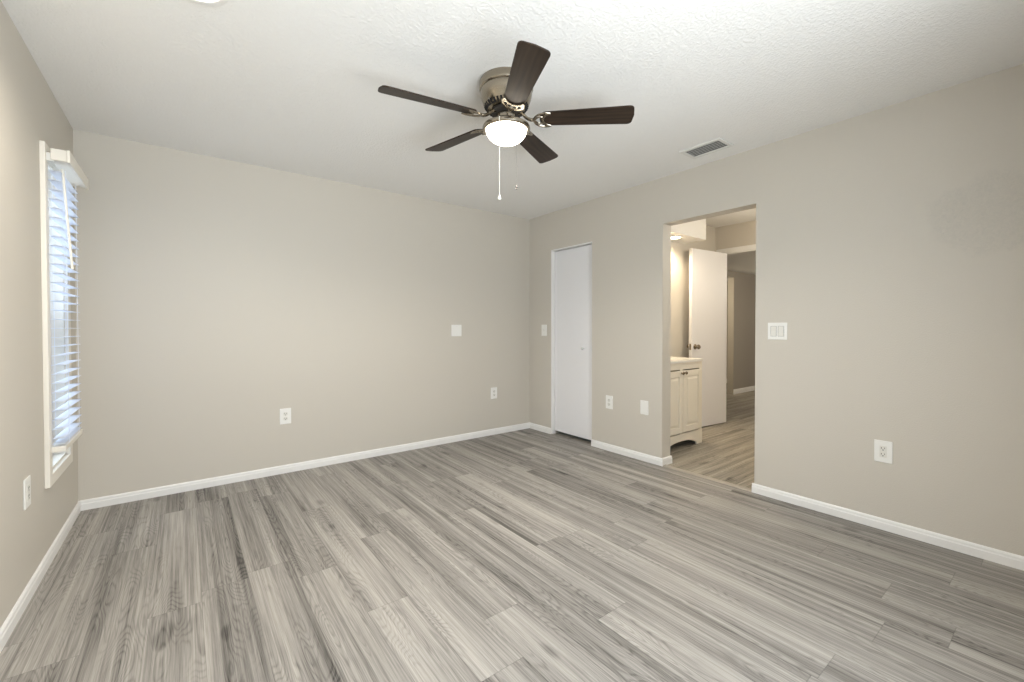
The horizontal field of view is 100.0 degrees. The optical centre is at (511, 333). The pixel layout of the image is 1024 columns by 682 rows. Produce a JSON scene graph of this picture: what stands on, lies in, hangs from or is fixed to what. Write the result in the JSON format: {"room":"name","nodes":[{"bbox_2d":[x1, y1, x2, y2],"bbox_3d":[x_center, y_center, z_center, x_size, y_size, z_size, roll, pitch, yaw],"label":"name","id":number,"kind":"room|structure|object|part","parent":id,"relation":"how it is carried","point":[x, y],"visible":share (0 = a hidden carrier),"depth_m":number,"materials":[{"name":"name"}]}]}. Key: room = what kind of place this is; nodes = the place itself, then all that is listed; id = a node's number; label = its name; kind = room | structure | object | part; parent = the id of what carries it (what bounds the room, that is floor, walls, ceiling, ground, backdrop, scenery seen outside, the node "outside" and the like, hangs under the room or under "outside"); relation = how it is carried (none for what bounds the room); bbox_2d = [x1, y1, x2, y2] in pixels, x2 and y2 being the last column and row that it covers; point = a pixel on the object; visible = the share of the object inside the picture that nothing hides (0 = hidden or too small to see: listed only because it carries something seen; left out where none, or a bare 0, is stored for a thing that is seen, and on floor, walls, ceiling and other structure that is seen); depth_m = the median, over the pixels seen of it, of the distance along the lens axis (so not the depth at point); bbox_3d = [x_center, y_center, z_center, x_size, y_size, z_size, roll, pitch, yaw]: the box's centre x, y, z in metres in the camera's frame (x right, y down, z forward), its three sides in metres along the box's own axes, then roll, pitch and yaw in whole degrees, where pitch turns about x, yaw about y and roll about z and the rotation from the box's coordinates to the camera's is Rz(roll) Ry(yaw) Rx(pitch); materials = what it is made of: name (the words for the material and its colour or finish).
{"room":"empty bedroom","nodes":[
{"label":"empty bedroom","id":0,"kind":"room"},
{"bbox_2d":[0,0,78,627],"bbox_3d":[-1.573,-0.060,1.030,0.150,2.440,4.447,-1,1,-37],"label":"wall","id":1,"kind":"structure","parent":0,"point":[30,113],"depth_m":1.84,"materials":[{"name":"beige paint"}]},
{"bbox_2d":[23,475,30,509],"bbox_3d":[-2.098,0.687,1.861,0.009,0.128,0.086,-1,1,-37],"label":"wall outlet","id":2,"kind":"object","parent":1,"relation":"attached to","point":[27,482],"visible":1,"depth_m":1.85,"materials":[{"name":"white plastic"}]},
{"bbox_2d":[27,484,29,500],"bbox_3d":[-2.096,0.687,1.863,0.003,0.066,0.033,-1,1,-37],"label":"socket","id":3,"kind":"object","parent":2,"relation":"attached to","point":[28,485],"depth_m":1.86,"materials":[{"name":"grey plastic"}]},
{"bbox_2d":[0,501,80,652],"bbox_3d":[-1.516,1.127,1.107,0.012,0.065,4.177,-1,1,-37],"label":"baseboard","id":4,"kind":"structure","parent":1,"relation":"attached to","point":[14,616],"depth_m":1.92,"materials":[{"name":"white paint"}]},
{"bbox_2d":[39,140,72,488],"bbox_3d":[-2.503,-0.092,2.265,0.170,1.697,0.540,-1,1,-37],"label":"window","id":5,"kind":"structure","parent":1,"relation":"in","point":[56,463],"depth_m":2.23,"materials":[{"name":"white paint"}]},
{"bbox_2d":[46,148,88,452],"bbox_3d":[-2.402,-0.164,2.340,0.087,1.509,0.525,-1,1,-37],"label":"blind","id":6,"kind":"object","parent":5,"relation":"attached to","point":[70,174],"visible":1,"depth_m":2.26,"materials":[{"name":"white paint"}]},
{"bbox_3d":[-2.333,-0.135,2.221,0.050,1.420,0.002,-1,1,-37],"label":"ladder cord","id":7,"kind":"part","parent":6,"relation":"part of","materials":[{"name":"white fabric"}]},
{"bbox_3d":[-2.400,-0.890,2.332,0.060,0.056,0.509,-1,1,-37],"label":"head rail","id":8,"kind":"part","parent":6,"relation":"part of","materials":[{"name":"white paint"}]},
{"bbox_3d":[-2.415,0.577,2.339,0.052,0.027,0.461,-1,1,-37],"label":"rail","id":9,"kind":"part","parent":6,"relation":"part of","materials":[{"name":"white paint"}]},
{"bbox_3d":[-2.499,-0.138,2.438,0.050,1.420,0.002,-1,1,-37],"label":"ladder cord","id":10,"kind":"part","parent":6,"relation":"part of","materials":[{"name":"white fabric"}]},
{"bbox_2d":[73,129,529,500],"bbox_3d":[-1.328,-0.100,3.938,3.768,2.440,0.120,-1,1,-37],"label":"wall","id":11,"kind":"structure","parent":0,"point":[217,297],"depth_m":3.41,"materials":[{"name":"beige paint"}]},
{"bbox_2d":[280,408,290,424],"bbox_3d":[-1.835,0.666,3.480,0.082,0.126,0.009,-1,1,-37],"label":"wall outlet","id":12,"kind":"object","parent":11,"relation":"attached to","point":[285,414],"visible":1,"depth_m":3.48,"materials":[{"name":"white plastic"}]},
{"bbox_2d":[80,422,529,510],"bbox_3d":[-1.287,1.089,3.902,3.768,0.065,0.012,-1,1,-37],"label":"baseboard","id":13,"kind":"structure","parent":11,"relation":"attached to","point":[98,502],"depth_m":3.42,"materials":[{"name":"white paint"}]},
{"bbox_2d":[451,325,461,335],"bbox_3d":[-0.573,-0.035,4.435,0.119,0.119,0.008,-1,1,-37],"label":"blank wall plate","id":14,"kind":"object","parent":11,"relation":"attached to","point":[456,330],"visible":1,"depth_m":4.43,"materials":[{"name":"white plastic"}]},
{"bbox_2d":[491,387,496,398],"bbox_3d":[-0.198,0.651,4.729,0.082,0.126,0.009,-1,1,-37],"label":"wall outlet","id":15,"kind":"object","parent":11,"relation":"attached to","point":[494,389],"visible":1,"depth_m":4.73,"materials":[{"name":"white plastic"}]},
{"bbox_2d":[0,383,1023,681],"bbox_3d":[2.280,1.171,4.365,10.300,0.120,5.050,-1,1,-37],"label":"floor","id":16,"kind":"structure","parent":0,"point":[524,555],"depth_m":1.97,"materials":[{"name":"grey laminate"}]},
{"bbox_2d":[670,357,702,445],"bbox_3d":[1.516,0.682,4.332,0.786,0.859,0.510,-1,1,-37],"label":"vanity cabinet","id":17,"kind":"object","parent":16,"relation":"on","point":[686,373],"visible":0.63,"depth_m":4.20,"materials":[{"name":"beige paint"}]},
{"bbox_3d":[1.512,0.658,4.055,0.335,0.600,0.018,-1,1,-37],"label":"cabinet door","id":18,"kind":"part","parent":17,"relation":"part of","materials":[{"name":"beige paint"}]},
{"bbox_2d":[671,357,702,363],"bbox_3d":[1.505,0.307,4.339,0.786,0.108,0.478,-1,1,-37],"label":"countertop","id":19,"kind":"structure","parent":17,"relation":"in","point":[674,360],"depth_m":4.27,"materials":[{"name":"white stone"}]},
{"bbox_3d":[1.783,0.654,4.262,0.335,0.600,0.018,-1,1,-37],"label":"cabinet door","id":20,"kind":"part","parent":17,"relation":"part of","materials":[{"name":"beige paint"}]},
{"bbox_2d":[1,0,1023,227],"bbox_3d":[0.822,-1.367,2.841,6.180,0.120,4.447,-1,1,-37],"label":"ceiling","id":21,"kind":"structure","parent":0,"point":[292,86],"depth_m":2.15,"materials":[{"name":"white paint"}]},
{"bbox_2d":[189,0,228,5],"bbox_3d":[-1.164,-1.281,1.564,0.230,0.011,0.230,-1,1,-37],"label":"recessed light","id":22,"kind":"object","parent":21,"relation":"in","point":[203,2],"visible":1,"depth_m":1.66,"materials":[{"name":"white paint"}]},
{"bbox_2d":[378,40,634,199],"bbox_3d":[-0.063,-0.976,2.226,1.224,0.642,1.224,-1,1,-37],"label":"ceiling fan","id":23,"kind":"object","parent":21,"relation":"hanging from","point":[505,92],"visible":1,"depth_m":2.13,"materials":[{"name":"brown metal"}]},
{"bbox_3d":[-0.388,-1.099,2.026,0.471,0.036,0.130,-1,3,-29],"label":"blade","id":24,"kind":"part","parent":23,"relation":"part of","materials":[{"name":"brown wood"}]},
{"bbox_3d":[-0.325,-1.123,2.500,0.471,0.036,0.130,4,4,43],"label":"blade","id":25,"kind":"part","parent":23,"relation":"part of","materials":[{"name":"brown wood"}]},
{"bbox_3d":[-0.059,-0.870,2.107,0.003,0.398,0.028,0,1,14],"label":"pull chain","id":26,"kind":"part","parent":23,"relation":"part of","materials":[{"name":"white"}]},
{"bbox_3d":[0.045,-1.082,1.820,0.130,0.036,0.471,0,3,-11],"label":"blade","id":27,"kind":"part","parent":23,"relation":"part of","materials":[{"name":"brown wood"}]},
{"bbox_3d":[0.146,-1.121,2.588,0.130,0.036,0.471,2,3,25],"label":"blade","id":28,"kind":"part","parent":23,"relation":"part of","materials":[{"name":"brown wood"}]},
{"bbox_3d":[0.374,-1.096,2.168,0.471,0.036,0.130,1,3,7],"label":"blade","id":29,"kind":"part","parent":23,"relation":"part of","materials":[{"name":"brown wood"}]},
{"bbox_2d":[671,219,705,242],"bbox_3d":[1.568,-1.188,4.506,1.298,0.285,0.265,-1,1,-37],"label":"soffit","id":30,"kind":"structure","parent":21,"relation":"attached to","point":[693,231],"depth_m":4.67,"materials":[{"name":"white paint"}]},
{"bbox_2d":[671,235,682,239],"bbox_3d":[1.749,-1.041,4.649,0.180,0.011,0.180,-1,1,-37],"label":"recessed light","id":31,"kind":"object","parent":30,"relation":"attached to","point":[674,237],"visible":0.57,"depth_m":4.62,"materials":[{"name":"white paint"}]},
{"bbox_2d":[679,137,733,158],"bbox_3d":[1.367,-1.304,3.025,0.197,0.013,0.296,-1,1,-37],"label":"ceiling vent","id":32,"kind":"object","parent":21,"relation":"in","point":[717,144],"visible":1,"depth_m":3.01,"materials":[{"name":"white metal"}]},
{"bbox_2d":[671,225,714,357],"bbox_3d":[1.793,-0.117,4.920,2.138,2.440,0.100,-1,1,-37],"label":"wall","id":33,"kind":"structure","parent":0,"point":[679,251],"depth_m":4.99,"materials":[{"name":"beige paint"}]},
{"bbox_2d":[726,281,727,378],"bbox_3d":[3.194,-0.025,8.161,4.020,2.165,0.100,-1,1,-37],"label":"wall","id":34,"kind":"structure","parent":0,"point":[727,281],"depth_m":9.16,"materials":[{"name":"beige paint"}]},
{"bbox_2d":[715,220,755,252],"bbox_3d":[3.397,-0.113,4.481,0.120,2.440,2.545,-1,1,-37],"label":"wall","id":35,"kind":"structure","parent":0,"point":[740,234],"depth_m":5.24,"materials":[{"name":"beige paint"}]},
{"bbox_2d":[687,248,726,426],"bbox_3d":[2.333,0.052,5.105,0.677,2.068,0.160,-1,1,-31],"label":"door","id":36,"kind":"structure","parent":35,"relation":"in","point":[707,269],"depth_m":5.09,"materials":[{"name":"white paint"}]},
{"bbox_3d":[2.124,0.148,4.921,0.062,0.062,0.061,-1,1,-31],"label":"knob","id":37,"kind":"part","parent":36,"relation":"part of","materials":[{"name":"silver metal"}]},
{"bbox_2d":[716,244,755,255],"bbox_3d":[2.929,0.022,5.085,0.136,2.155,0.980,-1,1,-37],"label":"trim","id":38,"kind":"structure","parent":35,"relation":"attached to","point":[749,248],"depth_m":5.21,"materials":[{"name":"white paint"}]},
{"bbox_2d":[727,270,755,393],"bbox_3d":[3.753,-0.017,7.512,4.120,2.165,0.110,-1,1,-37],"label":"wall","id":39,"kind":"structure","parent":0,"point":[741,310],"depth_m":7.71,"materials":[{"name":"beige paint"}]},
{"bbox_2d":[733,386,754,393],"bbox_3d":[4.626,1.014,8.114,1.820,0.085,0.014,-1,1,-37],"label":"baseboard","id":40,"kind":"structure","parent":39,"relation":"attached to","point":[751,388],"depth_m":7.78,"materials":[{"name":"white paint"}]},
{"bbox_2d":[727,252,755,280],"bbox_3d":[4.491,-1.187,6.526,4.120,0.200,4.250,-1,1,-37],"label":"ceiling","id":41,"kind":"structure","parent":0,"point":[746,262],"depth_m":6.63,"materials":[{"name":"white paint"}]},
{"bbox_2d":[530,64,1023,555],"bbox_3d":[1.532,-0.096,3.399,0.124,2.440,4.447,-1,1,-37],"label":"wall","id":42,"kind":"structure","parent":0,"point":[890,239],"depth_m":2.55,"materials":[{"name":"beige paint"}]},
{"bbox_2d":[530,423,550,433],"bbox_3d":[0.315,1.073,4.899,0.012,0.065,0.369,-1,1,-37],"label":"baseboard","id":43,"kind":"structure","parent":42,"relation":"attached to","point":[532,425],"depth_m":4.88,"materials":[{"name":"white paint"}]},
{"bbox_2d":[542,325,546,335],"bbox_3d":[0.357,-0.041,4.823,0.016,0.125,0.084,-1,1,-37],"label":"light switch","id":44,"kind":"object","parent":42,"relation":"attached to","point":[544,327],"visible":1,"depth_m":4.82,"materials":[{"name":"white plastic"}]},
{"bbox_2d":[551,242,591,433],"bbox_3d":[0.652,0.095,4.535,0.099,2.030,0.600,-1,1,-37],"label":"trim","id":45,"kind":"structure","parent":42,"relation":"attached to","point":[553,430],"depth_m":4.75,"materials":[{"name":"white paint"}]},
{"bbox_2d":[555,244,591,439],"bbox_3d":[0.650,0.086,4.529,0.069,1.977,0.578,-1,1,-37],"label":"door","id":46,"kind":"structure","parent":42,"relation":"in","point":[573,267],"depth_m":4.53,"materials":[{"name":"white paint"}]},
{"bbox_2d":[606,395,612,408],"bbox_3d":[0.926,0.651,4.094,0.009,0.126,0.082,-1,1,-37],"label":"wall outlet","id":47,"kind":"object","parent":42,"relation":"attached to","point":[609,399],"visible":1,"depth_m":4.09,"materials":[{"name":"white plastic"}]},
{"bbox_2d":[591,439,662,465],"bbox_3d":[1.034,1.085,3.957,0.012,0.065,0.802,-1,1,-37],"label":"baseboard","id":48,"kind":"structure","parent":42,"relation":"attached to","point":[612,448],"depth_m":3.91,"materials":[{"name":"white paint"}]},
{"bbox_2d":[640,400,647,414],"bbox_3d":[1.165,0.649,3.782,0.008,0.124,0.082,-1,1,-37],"label":"blank wall plate","id":49,"kind":"object","parent":42,"relation":"attached to","point":[643,404],"visible":1,"depth_m":3.78,"materials":[{"name":"white plastic"}]},
{"bbox_2d":[663,455,671,464],"bbox_3d":[1.332,1.088,3.689,0.137,0.065,0.012,-1,1,-37],"label":"baseboard","id":50,"kind":"structure","parent":42,"relation":"attached to","point":[667,460],"depth_m":3.68,"materials":[{"name":"white paint"}]},
{"bbox_2d":[662,465,751,491],"bbox_3d":[1.514,1.121,3.366,0.058,0.008,0.719,-1,1,-37],"label":"threshold strip","id":51,"kind":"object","parent":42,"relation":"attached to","point":[666,466],"depth_m":3.32,"materials":[{"name":"beige wood"}]},
{"bbox_2d":[768,323,786,339],"bbox_3d":[1.807,-0.018,2.927,0.011,0.116,0.120,-1,1,-37],"label":"light switch","id":52,"kind":"object","parent":42,"relation":"attached to","point":[776,331],"visible":1,"depth_m":2.92,"materials":[{"name":"white plastic"}]},
{"bbox_2d":[874,439,892,463],"bbox_3d":[2.151,0.682,2.489,0.009,0.126,0.082,-1,1,-37],"label":"wall outlet","id":53,"kind":"object","parent":42,"relation":"attached to","point":[883,450],"visible":1,"depth_m":2.49,"materials":[{"name":"white plastic"}]},
{"bbox_2d":[879,445,886,457],"bbox_3d":[2.148,0.682,2.487,0.003,0.066,0.033,-1,1,-37],"label":"socket","id":54,"kind":"object","parent":53,"relation":"attached to","point":[882,448],"depth_m":2.49,"materials":[{"name":"white plastic"}]},
{"bbox_2d":[752,483,1023,570],"bbox_3d":[2.225,1.105,2.396,0.012,0.065,1.687,-1,1,-37],"label":"baseboard","id":55,"kind":"structure","parent":42,"relation":"attached to","point":[1012,560],"depth_m":2.43,"materials":[{"name":"white paint"}]}
]}

